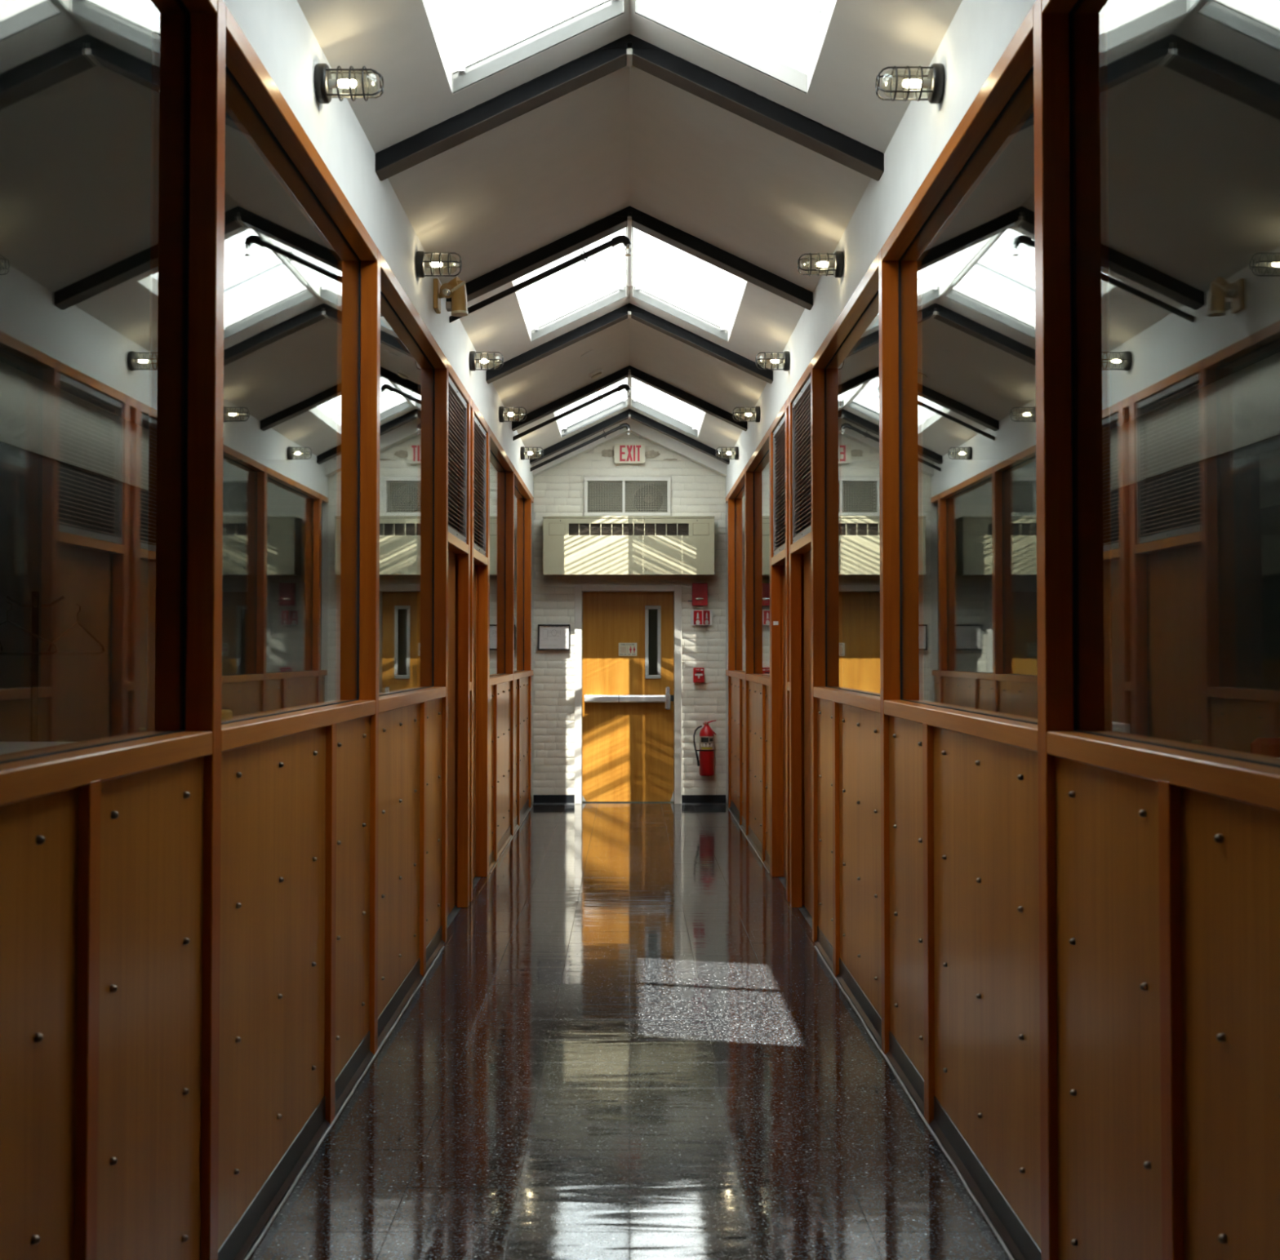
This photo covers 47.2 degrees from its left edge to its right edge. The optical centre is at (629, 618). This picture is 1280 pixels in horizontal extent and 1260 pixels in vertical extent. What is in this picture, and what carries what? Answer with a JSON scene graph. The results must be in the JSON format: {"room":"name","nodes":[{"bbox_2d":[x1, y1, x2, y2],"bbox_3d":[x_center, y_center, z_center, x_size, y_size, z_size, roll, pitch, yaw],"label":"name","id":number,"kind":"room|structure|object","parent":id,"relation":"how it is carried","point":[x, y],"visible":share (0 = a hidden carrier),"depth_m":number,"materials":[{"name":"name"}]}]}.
{"room":"office corridor","nodes":[
{"label":"office corridor","id":0,"kind":"room"},
{"bbox_2d":[0,0,417,742],"bbox_3d":[-2.710,-0.064,6.368,3.380,3.650,16.130,0,-1,0],"label":"window glass","id":1,"kind":"structure","parent":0,"point":[76,75],"depth_m":10.13,"materials":[{"name":"glass"}]},
{"bbox_2d":[5,591,64,742],"bbox_3d":[-2.680,0.748,6.585,0.400,1.738,0.400,0,-1,0],"label":"coat stand","id":2,"kind":"object","parent":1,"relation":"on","point":[35,605],"visible":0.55,"depth_m":6.58,"materials":[{"name":"wood"}]},
{"bbox_2d":[0,601,58,654],"bbox_3d":[-2.680,0.042,6.301,0.430,0.231,0.012,0,-1,-6],"label":"hanger","id":3,"kind":"object","parent":2,"relation":"hanging from","point":[11,606],"visible":1,"depth_m":6.30,"materials":[{"name":"metal"}]},
{"bbox_2d":[47,604,104,654],"bbox_3d":[-2.490,0.049,6.601,0.012,0.231,0.431,0,-1,13],"label":"hanger","id":4,"kind":"object","parent":2,"relation":"hanging from","point":[77,623],"visible":0.97,"depth_m":6.60,"materials":[{"name":"metal"}]},
{"bbox_2d":[0,742,75,755],"bbox_3d":[-2.000,1.038,4.878,1.800,1.080,2.800,0,-1,0],"label":"countertop","id":5,"kind":"structure","parent":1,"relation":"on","point":[5,747],"depth_m":6.04,"materials":[{"name":"white laminate"}]},
{"bbox_2d":[0,0,533,1259],"bbox_3d":[-1.012,-0.086,6.269,0.175,3.390,15.730,0,-1,0],"label":"wall","id":6,"kind":"structure","parent":0,"point":[202,926],"depth_m":3.43,"materials":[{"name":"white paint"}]},
{"bbox_2d":[0,0,190,764],"bbox_3d":[-0.995,-0.579,2.275,0.012,1.620,2.010,0,-1,0],"label":"window","id":7,"kind":"structure","parent":6,"relation":"in","point":[187,14],"depth_m":3.27,"materials":[{"name":"brown wood"}]},
{"bbox_2d":[221,710,232,721],"bbox_3d":[-1.042,0.248,3.740,0.045,0.028,0.050,0,-1,0],"label":"sponge","id":8,"kind":"object","parent":6,"relation":"on","point":[226,715],"visible":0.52,"depth_m":3.72,"materials":[{"name":"yellow"}]},
{"bbox_2d":[221,64,360,724],"bbox_3d":[-0.995,-0.531,4.353,0.012,1.620,2.028,0,-1,0],"label":"window","id":9,"kind":"structure","parent":6,"relation":"in","point":[228,72],"depth_m":5.34,"materials":[{"name":"brown wood"}]},
{"bbox_2d":[314,62,383,103],"bbox_3d":[-0.833,-1.596,4.367,0.193,0.114,0.114,0,-1,0],"label":"wall lamp","id":10,"kind":"object","parent":6,"relation":"attached to","point":[324,84],"visible":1,"depth_m":4.34,"materials":[{"name":"silver metal"}]},
{"bbox_2d":[328,79,336,88],"bbox_3d":[-0.884,-1.596,4.367,0.030,0.026,0.026,0,-1,0],"label":"socket","id":11,"kind":"object","parent":10,"relation":"attached to","point":[331,82],"depth_m":4.36,"materials":[{"name":"white plastic"}]},
{"bbox_2d":[217,799,533,1259],"bbox_3d":[-0.933,1.565,6.211,0.030,0.093,15.690,0,-1,0],"label":"baseboard","id":12,"kind":"structure","parent":6,"relation":"attached to","point":[241,1242],"depth_m":4.39,"materials":[{"name":"black plastic"}]},
{"bbox_2d":[382,688,389,693],"bbox_3d":[-1.035,0.307,6.215,0.030,0.022,0.030,0,-1,0],"label":"tape roll","id":13,"kind":"object","parent":6,"relation":"on","point":[384,691],"visible":1,"depth_m":6.20,"materials":[{"name":"white plastic"}]},
{"bbox_2d":[378,289,435,696],"bbox_3d":[-0.995,-0.484,6.419,0.012,1.620,1.985,0,-1,0],"label":"window","id":14,"kind":"structure","parent":6,"relation":"in","point":[429,371],"depth_m":7.27,"materials":[{"name":"brown wood"}]},
{"bbox_2d":[415,250,462,277],"bbox_3d":[-0.833,-1.550,6.407,0.193,0.114,0.114,0,-1,0],"label":"wall lamp","id":15,"kind":"object","parent":6,"relation":"attached to","point":[421,264],"visible":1,"depth_m":6.39,"materials":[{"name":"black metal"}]},
{"bbox_2d":[424,262,430,267],"bbox_3d":[-0.884,-1.550,6.407,0.030,0.026,0.026,0,-1,0],"label":"socket","id":16,"kind":"object","parent":15,"relation":"attached to","point":[427,264],"depth_m":6.40,"materials":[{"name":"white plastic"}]},
{"bbox_2d":[433,276,468,316],"bbox_3d":[-0.849,-1.535,6.974,0.163,0.182,0.146,0,-1,0],"label":"emergency light","id":17,"kind":"object","parent":6,"relation":"attached to","point":[455,289],"visible":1,"depth_m":6.94,"materials":[{"name":"beige plastic"}]},
{"bbox_2d":[447,550,455,916],"bbox_3d":[-0.993,0.628,7.929,0.102,2.026,0.961,0,-1,0],"label":"door","id":18,"kind":"structure","parent":6,"relation":"in","point":[451,556],"depth_m":8.21,"materials":[{"name":"brown wood"}]},
{"bbox_2d":[448,375,466,543],"bbox_3d":[-0.966,-0.845,7.963,0.061,0.813,0.949,0,-1,0],"label":"louver","id":19,"kind":"object","parent":6,"relation":"attached to","point":[457,406],"visible":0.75,"depth_m":8.18,"materials":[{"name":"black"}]},
{"bbox_2d":[472,564,475,879],"bbox_3d":[-0.993,0.655,9.117,0.102,2.026,0.864,0,-1,0],"label":"door","id":20,"kind":"structure","parent":6,"relation":"in","point":[474,566],"depth_m":9.47,"materials":[{"name":"brown wood"}]},
{"bbox_2d":[473,415,486,556],"bbox_3d":[-0.966,-0.818,9.151,0.061,0.813,0.852,0,-1,0],"label":"louver","id":21,"kind":"object","parent":6,"relation":"attached to","point":[480,435],"visible":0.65,"depth_m":9.42,"materials":[{"name":"black wood"}]},
{"bbox_2d":[469,351,503,370],"bbox_3d":[-0.833,-1.502,8.536,0.193,0.114,0.114,0,-1,0],"label":"wall lamp","id":22,"kind":"object","parent":6,"relation":"attached to","point":[473,361],"visible":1,"depth_m":8.52,"materials":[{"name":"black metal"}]},
{"bbox_2d":[489,448,506,676],"bbox_3d":[-0.995,-0.388,10.687,0.012,1.620,1.978,0,-1,0],"label":"window","id":23,"kind":"structure","parent":6,"relation":"in","point":[497,473],"depth_m":10.93,"materials":[{"name":"clear glass"}]},
{"bbox_2d":[498,406,526,422],"bbox_3d":[-0.833,-1.458,10.456,0.193,0.114,0.114,0,-1,0],"label":"wall lamp","id":24,"kind":"object","parent":6,"relation":"attached to","point":[502,414],"visible":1,"depth_m":10.43,"materials":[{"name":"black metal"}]},
{"bbox_2d":[514,484,524,672],"bbox_3d":[-0.995,-0.341,12.741,0.012,1.620,1.988,0,-1,0],"label":"window","id":25,"kind":"structure","parent":6,"relation":"in","point":[518,498],"depth_m":13.11,"materials":[{"name":"clear glass"}]},
{"bbox_2d":[520,446,543,459],"bbox_3d":[-0.833,-1.412,12.505,0.193,0.114,0.114,0,-1,0],"label":"wall lamp","id":26,"kind":"object","parent":6,"relation":"attached to","point":[522,452],"visible":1,"depth_m":12.48,"materials":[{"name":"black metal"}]},
{"bbox_2d":[297,0,962,464],"bbox_3d":[0.000,-1.945,6.461,2.120,0.684,16.030,0,-1,0],"label":"ceiling","id":27,"kind":"structure","parent":0,"point":[629,120],"depth_m":6.08,"materials":[{"name":"paint"}]},
{"bbox_2d":[448,235,631,322],"bbox_3d":[-0.468,-1.757,7.572,0.951,0.458,0.044,0,-1,0],"label":"pipe","id":28,"kind":"object","parent":27,"relation":"attached to","point":[619,239],"visible":1,"depth_m":7.56,"materials":[{"name":"black metal"}]},
{"bbox_2d":[512,383,630,440],"bbox_3d":[-0.468,-1.648,11.700,0.951,0.458,0.044,0,-1,0],"label":"pipe","id":29,"kind":"object","parent":27,"relation":"attached to","point":[626,387],"visible":0.98,"depth_m":11.69,"materials":[{"name":"black metal"}]},
{"bbox_2d":[529,422,630,471],"bbox_3d":[-0.468,-1.604,13.720,0.951,0.458,0.044,0,-1,0],"label":"pipe","id":30,"kind":"object","parent":27,"relation":"attached to","point":[626,425],"visible":0.99,"depth_m":13.71,"materials":[{"name":"black metal"}]},
{"bbox_2d":[580,350,594,357],"bbox_3d":[-0.299,-1.882,10.407,0.102,0.053,0.109,0,-1,0],"label":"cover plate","id":31,"kind":"object","parent":27,"relation":"attached to","point":[588,353],"visible":1,"depth_m":10.38,"materials":[{"name":"white plastic"}]},
{"bbox_2d":[588,368,602,378],"bbox_3d":[-0.261,-1.870,11.188,0.112,0.078,0.119,0,-1,0],"label":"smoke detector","id":32,"kind":"object","parent":27,"relation":"attached to","point":[596,374],"visible":1,"depth_m":11.15,"materials":[{"name":"white plastic"}]},
{"bbox_2d":[524,226,728,341],"bbox_3d":[0.000,-1.986,8.437,1.250,0.419,1.720,0,-1,0],"label":"window","id":33,"kind":"structure","parent":27,"relation":"attached to","point":[613,297],"depth_m":9.28,"materials":[{"name":"white metal"}]},
{"bbox_2d":[516,227,626,330],"bbox_3d":[-0.323,-1.994,8.537,0.601,0.304,1.518,0,-1,0],"label":"skylight","id":34,"kind":"object","parent":33,"relation":"attached to","point":[573,287],"visible":0.71,"depth_m":8.70,"materials":[{"name":"white glass"}]},
{"bbox_2d":[633,228,742,330],"bbox_3d":[0.323,-1.994,8.537,0.601,0.304,1.518,0,-1,0],"label":"skylight","id":35,"kind":"object","parent":33,"relation":"attached to","point":[665,272],"visible":0.84,"depth_m":8.62,"materials":[{"name":"white glass"}]},
{"bbox_2d":[561,385,697,437],"bbox_3d":[0.000,-1.890,12.676,1.250,0.419,1.540,0,-1,0],"label":"window","id":36,"kind":"structure","parent":27,"relation":"attached to","point":[621,405],"depth_m":13.43,"materials":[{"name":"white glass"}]},
{"bbox_2d":[555,377,627,430],"bbox_3d":[-0.323,-1.899,12.676,0.607,0.307,1.538,0,-1,0],"label":"window pane","id":37,"kind":"object","parent":36,"relation":"attached to","point":[616,397],"visible":0.47,"depth_m":13.01,"materials":[{"name":"white glass"}]},
{"bbox_2d":[631,377,702,430],"bbox_3d":[0.323,-1.901,12.676,0.607,0.304,1.538,0,-1,0],"label":"window pane","id":38,"kind":"object","parent":36,"relation":"attached to","point":[662,402],"visible":0.56,"depth_m":12.93,"materials":[{"name":"white glass"}]},
{"bbox_2d":[452,0,823,93],"bbox_3d":[0.000,-2.078,4.408,1.250,0.419,1.520,0,-1,0],"label":"frame","id":39,"kind":"structure","parent":27,"relation":"attached to","point":[653,11],"depth_m":5.16,"materials":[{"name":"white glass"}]},
{"bbox_2d":[431,0,618,73],"bbox_3d":[-0.323,-2.088,4.409,0.601,0.304,1.518,0,-1,0],"label":"skylight","id":40,"kind":"object","parent":39,"relation":"attached to","point":[473,31],"visible":1,"depth_m":5.01,"materials":[{"name":"white glass"}]},
{"bbox_2d":[531,404,728,804],"bbox_3d":[0.000,-0.160,14.255,2.160,4.100,0.265,0,-1,0],"label":"wall","id":41,"kind":"structure","parent":0,"point":[696,490],"depth_m":14.13,"materials":[{"name":"paint"}]},
{"bbox_2d":[537,624,570,650],"bbox_3d":[-0.727,0.182,14.105,0.310,0.246,0.024,0,-1,0],"label":"framed piece","id":42,"kind":"object","parent":41,"relation":"attached to","point":[550,637],"visible":1,"depth_m":14.10,"materials":[{"name":"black paper"}]},
{"bbox_2d":[583,477,671,515],"bbox_3d":[-0.021,-1.174,14.265,0.838,0.372,0.270,0,-1,0],"label":"air vent","id":43,"kind":"object","parent":41,"relation":"in","point":[623,499],"visible":0.99,"depth_m":14.15,"materials":[{"name":"white metal"}]},
{"bbox_2d":[574,584,681,804],"bbox_3d":[0.000,0.671,14.495,1.500,2.450,0.797,0,-1,0],"label":"door","id":44,"kind":"structure","parent":41,"relation":"in","point":[628,709],"depth_m":14.23,"materials":[{"name":"yellow wood"}]},
{"bbox_2d":[618,643,636,656],"bbox_3d":[-0.018,0.301,14.249,0.179,0.128,0.005,0,-1,0],"label":"door sign","id":45,"kind":"object","parent":44,"relation":"attached to","point":[624,649],"visible":1,"depth_m":14.25,"materials":[{"name":"beige plastic"}]},
{"bbox_2d":[619,653,635,655],"bbox_3d":[-0.019,0.313,14.247,0.154,0.084,0.001,0,-1,0],"label":"print","id":46,"kind":"object","parent":45,"relation":"attached to","point":[620,654],"depth_m":14.25},
{"bbox_2d":[542,515,715,576],"bbox_3d":[-0.008,-0.689,13.997,1.630,0.557,0.284,0,-1,0],"label":"wall heater","id":47,"kind":"object","parent":41,"relation":"attached to","point":[573,545],"visible":1,"depth_m":13.86,"materials":[{"name":"beige metal"}]},
{"bbox_2d":[568,523,688,535],"bbox_3d":[-0.009,-0.842,13.879,1.137,0.116,0.030,0,-1,0],"label":"grille","id":48,"kind":"object","parent":47,"relation":"attached to","point":[575,529],"depth_m":13.89,"materials":[{"name":"beige metal"}]},
{"bbox_2d":[532,418,726,477],"bbox_3d":[0.000,-1.657,14.092,1.893,0.592,0.142,0,-1,0],"label":"trim","id":49,"kind":"structure","parent":41,"relation":"attached to","point":[648,433],"depth_m":14.02,"materials":[{"name":"paint"}]},
{"bbox_2d":[533,795,725,804],"bbox_3d":[0.000,1.743,14.083,1.850,0.088,0.022,0,-1,0],"label":"baseboard","id":50,"kind":"structure","parent":41,"relation":"attached to","point":[537,799],"depth_m":14.08,"materials":[{"name":"black plastic"}]},
{"bbox_2d":[613,444,644,463],"bbox_3d":[0.000,-1.590,14.131,0.298,0.189,0.054,0,-1,0],"label":"exit sign","id":51,"kind":"object","parent":41,"relation":"attached to","point":[623,453],"visible":1,"depth_m":14.11,"materials":[{"name":"beige plastic"}]},
{"bbox_2d":[688,582,707,605],"bbox_3d":[0.656,-0.232,14.095,0.188,0.215,0.069,0,-1,0],"label":"fire alarm","id":52,"kind":"object","parent":41,"relation":"attached to","point":[700,590],"visible":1,"depth_m":14.08,"materials":[{"name":"red plastic"}]},
{"bbox_2d":[693,667,704,683],"bbox_3d":[0.665,0.546,14.083,0.104,0.144,0.056,0,-1,0],"label":"station","id":53,"kind":"object","parent":41,"relation":"attached to","point":[698,673],"visible":1,"depth_m":14.06,"materials":[{"name":"red plastic"}]},
{"bbox_2d":[690,609,712,626],"bbox_3d":[0.695,-0.007,14.090,0.209,0.150,0.063,0,-1,0],"label":"sign","id":54,"kind":"object","parent":41,"relation":"attached to","point":[698,617],"visible":1,"depth_m":14.10,"materials":[{"name":"red plastic"}]},
{"bbox_2d":[693,720,715,776],"bbox_3d":[0.724,1.240,13.998,0.190,0.530,0.146,1,-2,-45],"label":"fire extinguisher","id":55,"kind":"object","parent":41,"relation":"attached to","point":[706,762],"visible":1,"depth_m":13.96,"materials":[{"name":"red metal"}]},
{"bbox_2d":[701,737,712,745],"bbox_3d":[0.738,1.170,13.957,0.114,0.070,0.028,0,-1,0],"label":"print","id":56,"kind":"object","parent":55,"relation":"on","point":[704,741],"depth_m":13.95},
{"bbox_2d":[248,801,1014,1259],"bbox_3d":[0.000,1.714,6.450,2.200,0.200,16.485,0,-1,0],"label":"floor","id":57,"kind":"structure","parent":0,"point":[629,1042],"depth_m":4.84,"materials":[{"name":"tile"}]},
{"bbox_2d":[725,0,1279,1259],"bbox_3d":[1.012,-0.086,6.269,0.175,3.390,15.730,0,-1,0],"label":"wall","id":58,"kind":"structure","parent":0,"point":[1071,939],"depth_m":3.31,"materials":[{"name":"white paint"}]},
{"bbox_2d":[715,446,738,459],"bbox_3d":[0.833,-1.412,12.505,0.193,0.114,0.114,0,-1,0],"label":"wall lamp","id":59,"kind":"object","parent":58,"relation":"attached to","point":[735,452],"visible":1,"depth_m":12.48,"materials":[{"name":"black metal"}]},
{"bbox_2d":[734,485,745,672],"bbox_3d":[0.995,-0.341,12.741,0.012,1.620,1.988,0,-1,0],"label":"window","id":60,"kind":"structure","parent":58,"relation":"in","point":[740,500],"depth_m":13.16,"materials":[{"name":"clear glass"}]},
{"bbox_2d":[732,406,760,422],"bbox_3d":[0.833,-1.458,10.456,0.193,0.114,0.114,0,-1,0],"label":"wall lamp","id":61,"kind":"object","parent":58,"relation":"attached to","point":[757,413],"visible":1,"depth_m":10.44,"materials":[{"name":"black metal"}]},
{"bbox_2d":[753,449,769,676],"bbox_3d":[0.995,-0.388,10.687,0.012,1.620,1.978,0,-1,0],"label":"window","id":62,"kind":"structure","parent":58,"relation":"in","point":[761,473],"depth_m":10.96,"materials":[{"name":"clear glass"}]},
{"bbox_2d":[755,351,790,370],"bbox_3d":[0.833,-1.502,8.536,0.193,0.114,0.114,0,-1,0],"label":"wall lamp","id":63,"kind":"object","parent":58,"relation":"attached to","point":[785,361],"visible":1,"depth_m":8.52,"materials":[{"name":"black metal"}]},
{"bbox_2d":[778,359,783,363],"bbox_3d":[0.884,-1.502,8.536,0.030,0.026,0.026,0,-1,0],"label":"socket","id":64,"kind":"object","parent":63,"relation":"attached to","point":[780,361],"depth_m":8.53,"materials":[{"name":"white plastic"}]},
{"bbox_2d":[773,414,785,556],"bbox_3d":[0.966,-0.818,9.151,0.061,0.813,0.852,0,-1,0],"label":"louver","id":65,"kind":"object","parent":58,"relation":"attached to","point":[779,434],"visible":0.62,"depth_m":9.42,"materials":[{"name":"black wood"}]},
{"bbox_2d":[773,564,786,879],"bbox_3d":[0.991,0.655,9.117,0.106,2.026,0.864,0,-1,0],"label":"door","id":66,"kind":"structure","parent":58,"relation":"in","point":[775,623],"depth_m":9.50,"materials":[{"name":"brown wood"}]},
{"bbox_2d":[792,376,811,543],"bbox_3d":[0.966,-0.845,7.963,0.061,0.813,0.949,0,-1,0],"label":"louver","id":67,"kind":"object","parent":58,"relation":"attached to","point":[802,404],"visible":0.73,"depth_m":8.17,"materials":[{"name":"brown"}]},
{"bbox_2d":[803,550,812,917],"bbox_3d":[0.993,0.628,7.929,0.102,2.026,0.961,0,-1,0],"label":"door","id":68,"kind":"structure","parent":58,"relation":"in","point":[807,556],"depth_m":8.20,"materials":[{"name":"brown wood"}]},
{"bbox_2d":[797,250,844,277],"bbox_3d":[0.833,-1.550,6.407,0.193,0.114,0.114,0,-1,0],"label":"wall lamp","id":69,"kind":"object","parent":58,"relation":"attached to","point":[837,264],"visible":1,"depth_m":6.38,"materials":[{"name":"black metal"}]},
{"bbox_2d":[828,261,834,267],"bbox_3d":[0.884,-1.550,6.407,0.030,0.026,0.026,0,-1,0],"label":"socket","id":70,"kind":"object","parent":69,"relation":"attached to","point":[831,264],"depth_m":6.40,"materials":[{"name":"white plastic"}]},
{"bbox_2d":[824,290,879,696],"bbox_3d":[0.995,-0.484,6.419,0.012,1.620,1.985,0,-1,0],"label":"window","id":71,"kind":"structure","parent":58,"relation":"in","point":[829,369],"depth_m":7.25,"materials":[{"name":"brown wood"}]},
{"bbox_2d":[726,799,1040,1259],"bbox_3d":[0.932,1.565,6.211,0.030,0.093,15.690,0,-1,0],"label":"baseboard","id":72,"kind":"structure","parent":58,"relation":"attached to","point":[1011,1233],"depth_m":4.39,"materials":[{"name":"black plastic"}]},
{"bbox_2d":[875,62,945,103],"bbox_3d":[0.833,-1.596,4.367,0.193,0.114,0.114,0,-1,0],"label":"wall lamp","id":73,"kind":"object","parent":58,"relation":"attached to","point":[934,84],"visible":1,"depth_m":4.34,"materials":[{"name":"silver metal"}]},
{"bbox_2d":[922,79,930,88],"bbox_3d":[0.884,-1.596,4.367,0.030,0.026,0.026,0,-1,0],"label":"socket","id":74,"kind":"object","parent":73,"relation":"attached to","point":[926,82],"depth_m":4.36,"materials":[{"name":"white plastic"}]},
{"bbox_2d":[898,65,1037,724],"bbox_3d":[0.995,-0.531,4.353,0.012,1.620,2.028,0,-1,0],"label":"window frame","id":75,"kind":"structure","parent":58,"relation":"in","point":[1030,73],"depth_m":5.34,"materials":[{"name":"brown wood"}]},
{"bbox_2d":[1068,0,1279,768],"bbox_3d":[0.995,-0.579,2.275,0.012,1.620,2.010,0,-1,0],"label":"window frame","id":76,"kind":"structure","parent":58,"relation":"in","point":[1072,13],"depth_m":3.27,"materials":[{"name":"brown wood"}]},
{"label":"outside","id":77,"kind":"structure","parent":0,"visible":0},
{"bbox_2d":[841,0,1279,753],"bbox_3d":[2.710,-0.064,6.368,3.380,3.650,16.130,0,-1,0],"label":"window glass","id":78,"kind":"structure","parent":77,"point":[1193,86],"depth_m":9.97,"materials":[{"name":"glass"}]},
{"bbox_2d":[1250,737,1279,757],"bbox_3d":[2.740,1.036,5.673,0.480,1.120,0.470,0,-1,0],"label":"chair","id":79,"kind":"object","parent":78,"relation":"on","point":[1270,747],"visible":0.15,"depth_m":5.85,"materials":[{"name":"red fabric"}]},
{"bbox_3d":[2.000,1.024,4.258,1.800,1.080,2.160,0,-1,0],"label":"countertop","id":80,"kind":"structure","parent":78,"relation":"on","visible":0},
{"bbox_2d":[1112,721,1129,733],"bbox_3d":[1.480,0.409,4.602,0.110,0.165,0.230,0,-1,0],"label":"box","id":81,"kind":"object","parent":80,"relation":"on","point":[1117,726],"visible":0.07,"depth_m":4.49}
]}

